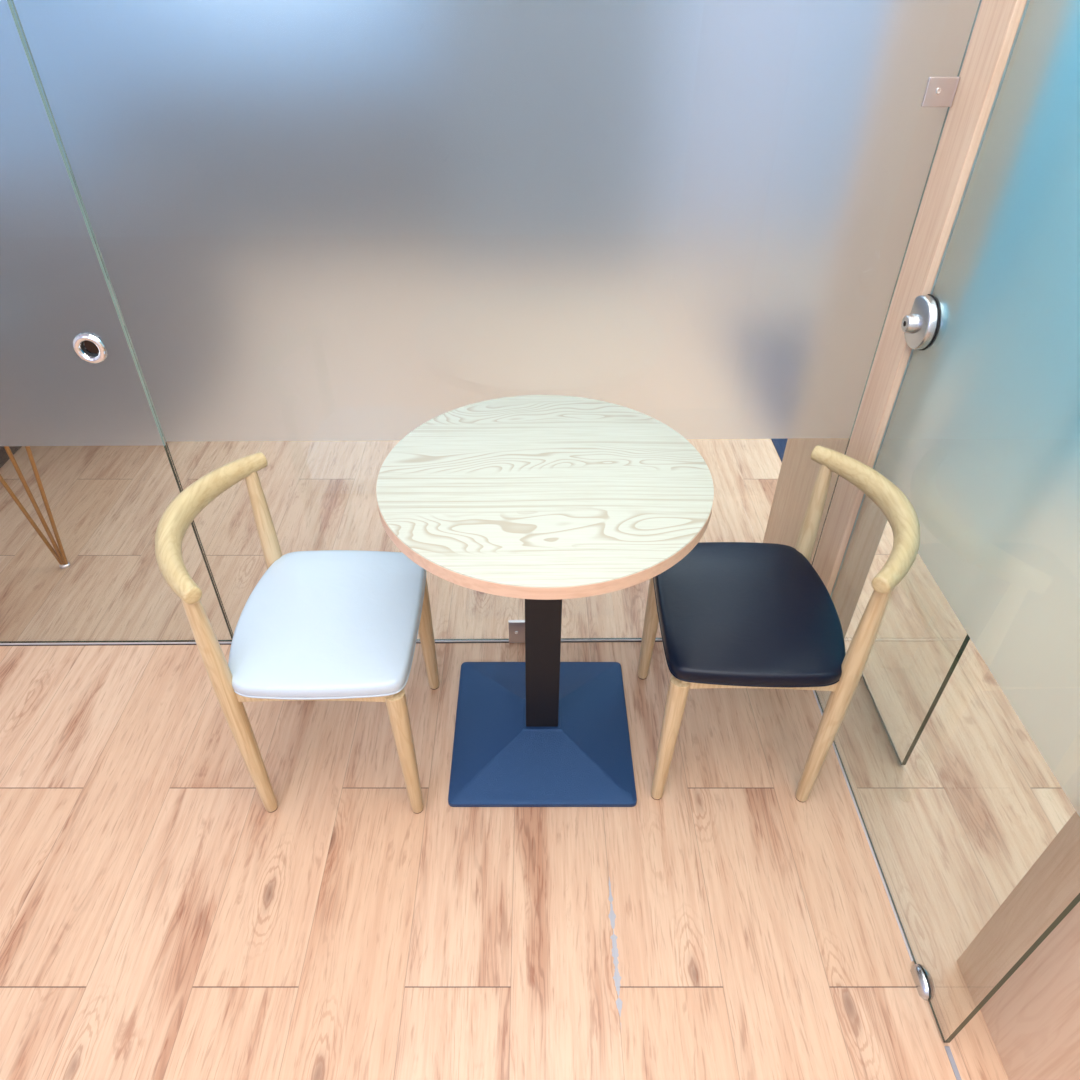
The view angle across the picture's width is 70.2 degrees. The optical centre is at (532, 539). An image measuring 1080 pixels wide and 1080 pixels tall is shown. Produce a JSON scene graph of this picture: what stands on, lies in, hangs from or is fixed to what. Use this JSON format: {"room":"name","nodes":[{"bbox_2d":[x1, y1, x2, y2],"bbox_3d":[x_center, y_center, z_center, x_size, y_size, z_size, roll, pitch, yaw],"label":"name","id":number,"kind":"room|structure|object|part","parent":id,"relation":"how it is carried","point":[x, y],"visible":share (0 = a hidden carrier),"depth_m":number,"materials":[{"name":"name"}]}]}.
{"room":"small meeting room","nodes":[
{"label":"small meeting room","id":0,"kind":"room"},
{"bbox_2d":[11,2,69,168],"bbox_3d":[-0.825,-3.192,4.170,5.550,2.750,0.100,0,39,0],"label":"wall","id":1,"kind":"structure","parent":0,"point":[11,2],"depth_m":4.51,"materials":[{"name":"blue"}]},
{"bbox_2d":[0,437,1008,1079],"bbox_3d":[-0.825,0.186,2.203,5.550,0.050,7.200,0,39,0],"label":"floor","id":2,"kind":"structure","parent":0,"point":[158,921],"depth_m":1.50,"materials":[{"name":"brown wood"}]},
{"bbox_2d":[70,171,160,429],"bbox_3d":[-2.350,-0.906,2.931,2.140,0.740,0.816,0,39,0],"label":"sideboard","id":3,"kind":"object","parent":2,"relation":"on","point":[90,346],"visible":0.02,"depth_m":2.63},
{"bbox_3d":[-1.567,-0.667,2.633,0.514,0.640,0.017,0,39,0],"label":"door","id":4,"kind":"part","parent":3,"relation":"part of","materials":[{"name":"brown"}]},
{"bbox_2d":[0,642,231,644],"bbox_3d":[-1.500,0.278,2.045,1.399,0.004,0.003,0,39,0],"label":"seal","id":5,"kind":"object","parent":2,"relation":"on","point":[136,642],"depth_m":2.04,"materials":[{"name":"grey metal"}]},
{"bbox_2d":[0,0,232,642],"bbox_3d":[-1.501,-0.790,1.193,1.399,2.724,0.022,0,39,0],"label":"door","id":6,"kind":"structure","parent":2,"relation":"on","point":[88,477],"depth_m":1.65,"materials":[{"name":"clear glass"}]},
{"bbox_3d":[-0.879,-0.379,1.523,0.064,0.064,0.010,0,39,0],"label":"finger pull","id":7,"kind":"part","parent":6,"relation":"part of","materials":[{"name":"silver metal"}]},
{"bbox_2d":[155,452,439,813],"bbox_3d":[-0.448,0.208,1.589,0.444,0.684,0.430,0,39,0],"label":"dining chair","id":8,"kind":"object","parent":2,"relation":"on","point":[321,625],"visible":0.97,"depth_m":1.48,"materials":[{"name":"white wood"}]},
{"bbox_3d":[-0.601,-0.037,1.392,0.134,0.056,0.426,0,39,0],"label":"rail","id":9,"kind":"part","parent":8,"relation":"part of","materials":[{"name":"brown wood"}]},
{"bbox_3d":[-0.568,0.329,1.462,0.039,0.646,0.039,0,39,0],"label":"leg","id":10,"kind":"part","parent":8,"relation":"part of","materials":[{"name":"brown wood"}]},
{"bbox_3d":[-0.566,0.111,1.734,0.039,0.646,0.039,0,39,0],"label":"leg","id":11,"kind":"part","parent":8,"relation":"part of","materials":[{"name":"brown wood"}]},
{"bbox_3d":[-0.412,0.287,1.433,0.309,0.028,0.019,0,39,0],"label":"seat rail","id":12,"kind":"part","parent":8,"relation":"part of","materials":[{"name":"brown wood"}]},
{"bbox_3d":[-0.407,0.153,1.544,0.357,0.040,0.398,0,39,0],"label":"seat","id":13,"kind":"part","parent":8,"relation":"part of","materials":[{"name":"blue leather"}]},
{"bbox_3d":[-0.257,0.432,1.549,0.041,0.379,0.039,0,39,0],"label":"leg","id":14,"kind":"part","parent":8,"relation":"part of","materials":[{"name":"brown wood"}]},
{"bbox_3d":[-0.255,0.219,1.813,0.041,0.379,0.039,0,39,0],"label":"leg","id":15,"kind":"part","parent":8,"relation":"part of","materials":[{"name":"brown wood"}]},
{"bbox_2d":[0,641,661,645],"bbox_3d":[-0.755,0.277,2.048,2.890,0.002,0.003,0,39,0],"label":"seal","id":16,"kind":"object","parent":2,"relation":"on","point":[561,641],"depth_m":2.04,"materials":[{"name":"grey metal"}]},
{"bbox_2d":[11,0,981,642],"bbox_3d":[-0.052,-0.794,1.200,1.485,2.727,0.022,0,39,0],"label":"glass partition","id":17,"kind":"structure","parent":2,"relation":"on","point":[324,232],"depth_m":1.38,"materials":[{"name":"clear glass"}]},
{"bbox_2d":[416,639,661,641],"bbox_3d":[-0.053,0.270,2.054,1.487,0.004,0.003,0,39,0],"label":"seal","id":18,"kind":"object","parent":2,"relation":"on","point":[609,639],"visible":0.29,"depth_m":2.05,"materials":[{"name":"grey metal"}]},
{"bbox_2d":[376,395,713,806],"bbox_3d":[0.021,0.173,1.589,0.589,0.740,0.589,0,39,0],"label":"pedestal table","id":19,"kind":"object","parent":2,"relation":"on","point":[543,501],"visible":1,"depth_m":1.41,"materials":[{"name":"brown wood"}]},
{"bbox_2d":[637,445,919,801],"bbox_3d":[0.475,0.192,1.609,0.444,0.684,0.430,1,39,1],"label":"dining chair","id":20,"kind":"object","parent":2,"relation":"on","point":[728,614],"visible":0.97,"depth_m":1.50,"materials":[{"name":"brown wood"}]},
{"bbox_3d":[0.286,0.198,1.839,0.041,0.379,0.039,1,39,1],"label":"leg","id":21,"kind":"part","parent":20,"relation":"part of","materials":[{"name":"brown wood"}]},
{"bbox_3d":[0.279,0.411,1.574,0.041,0.379,0.039,1,39,1],"label":"leg","id":22,"kind":"part","parent":20,"relation":"part of","materials":[{"name":"brown wood"}]},
{"bbox_3d":[0.434,0.135,1.566,0.357,0.040,0.398,1,39,1],"label":"seat","id":23,"kind":"part","parent":20,"relation":"part of","materials":[{"name":"black leather"}]},
{"bbox_3d":[0.434,0.269,1.455,0.309,0.028,0.019,1,39,1],"label":"seat rail","id":24,"kind":"part","parent":20,"relation":"part of","materials":[{"name":"brown wood"}]},
{"bbox_3d":[0.597,0.095,1.754,0.039,0.646,0.039,1,39,1],"label":"leg","id":25,"kind":"part","parent":20,"relation":"part of","materials":[{"name":"brown wood"}]},
{"bbox_3d":[0.589,0.314,1.482,0.039,0.646,0.039,1,39,1],"label":"leg","id":26,"kind":"part","parent":20,"relation":"part of","materials":[{"name":"brown wood"}]},
{"bbox_3d":[0.628,-0.051,1.411,0.134,0.056,0.426,1,39,1],"label":"rail","id":27,"kind":"part","parent":20,"relation":"part of","materials":[{"name":"brown wood"}]},
{"bbox_2d":[813,690,912,961],"bbox_3d":[0.702,0.556,1.699,0.003,0.004,0.712,0,39,0],"label":"seal","id":28,"kind":"object","parent":2,"relation":"on","point":[875,860],"visible":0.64,"depth_m":1.59,"materials":[{"name":"grey"}]},
{"bbox_2d":[812,0,1026,595],"bbox_3d":[0.736,-0.885,1.300,0.092,2.750,0.464,0,39,0],"label":"post","id":29,"kind":"object","parent":2,"relation":"on","point":[997,22],"visible":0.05,"depth_m":1.34,"materials":[{"name":"laminate"}]},
{"bbox_2d":[815,0,1079,1042],"bbox_3d":[0.699,-0.470,0.799,0.062,2.729,0.863,0,39,0],"label":"door","id":30,"kind":"structure","parent":2,"relation":"on","point":[957,740],"depth_m":1.18,"materials":[{"name":"clear glass"}]},
{"bbox_3d":[0.677,-0.389,1.383,0.017,0.035,0.035,0,39,0],"label":"knob","id":31,"kind":"part","parent":30,"relation":"part of","materials":[{"name":"silver metal"}]},
{"bbox_2d":[944,1046,961,1079],"bbox_3d":[0.708,1.017,1.127,0.008,0.002,0.482,0,39,0],"label":"seal","id":32,"kind":"object","parent":2,"relation":"on","point":[947,1048],"visible":1,"depth_m":1.29,"materials":[{"name":"grey metal"}]},
{"bbox_2d":[980,901,1079,1079],"bbox_3d":[0.905,0.279,-0.147,0.229,2.750,1.822,0,39,0],"label":"post","id":33,"kind":"object","parent":2,"relation":"on","point":[1032,1020],"depth_m":1.19,"materials":[{"name":"laminate"}]}
]}

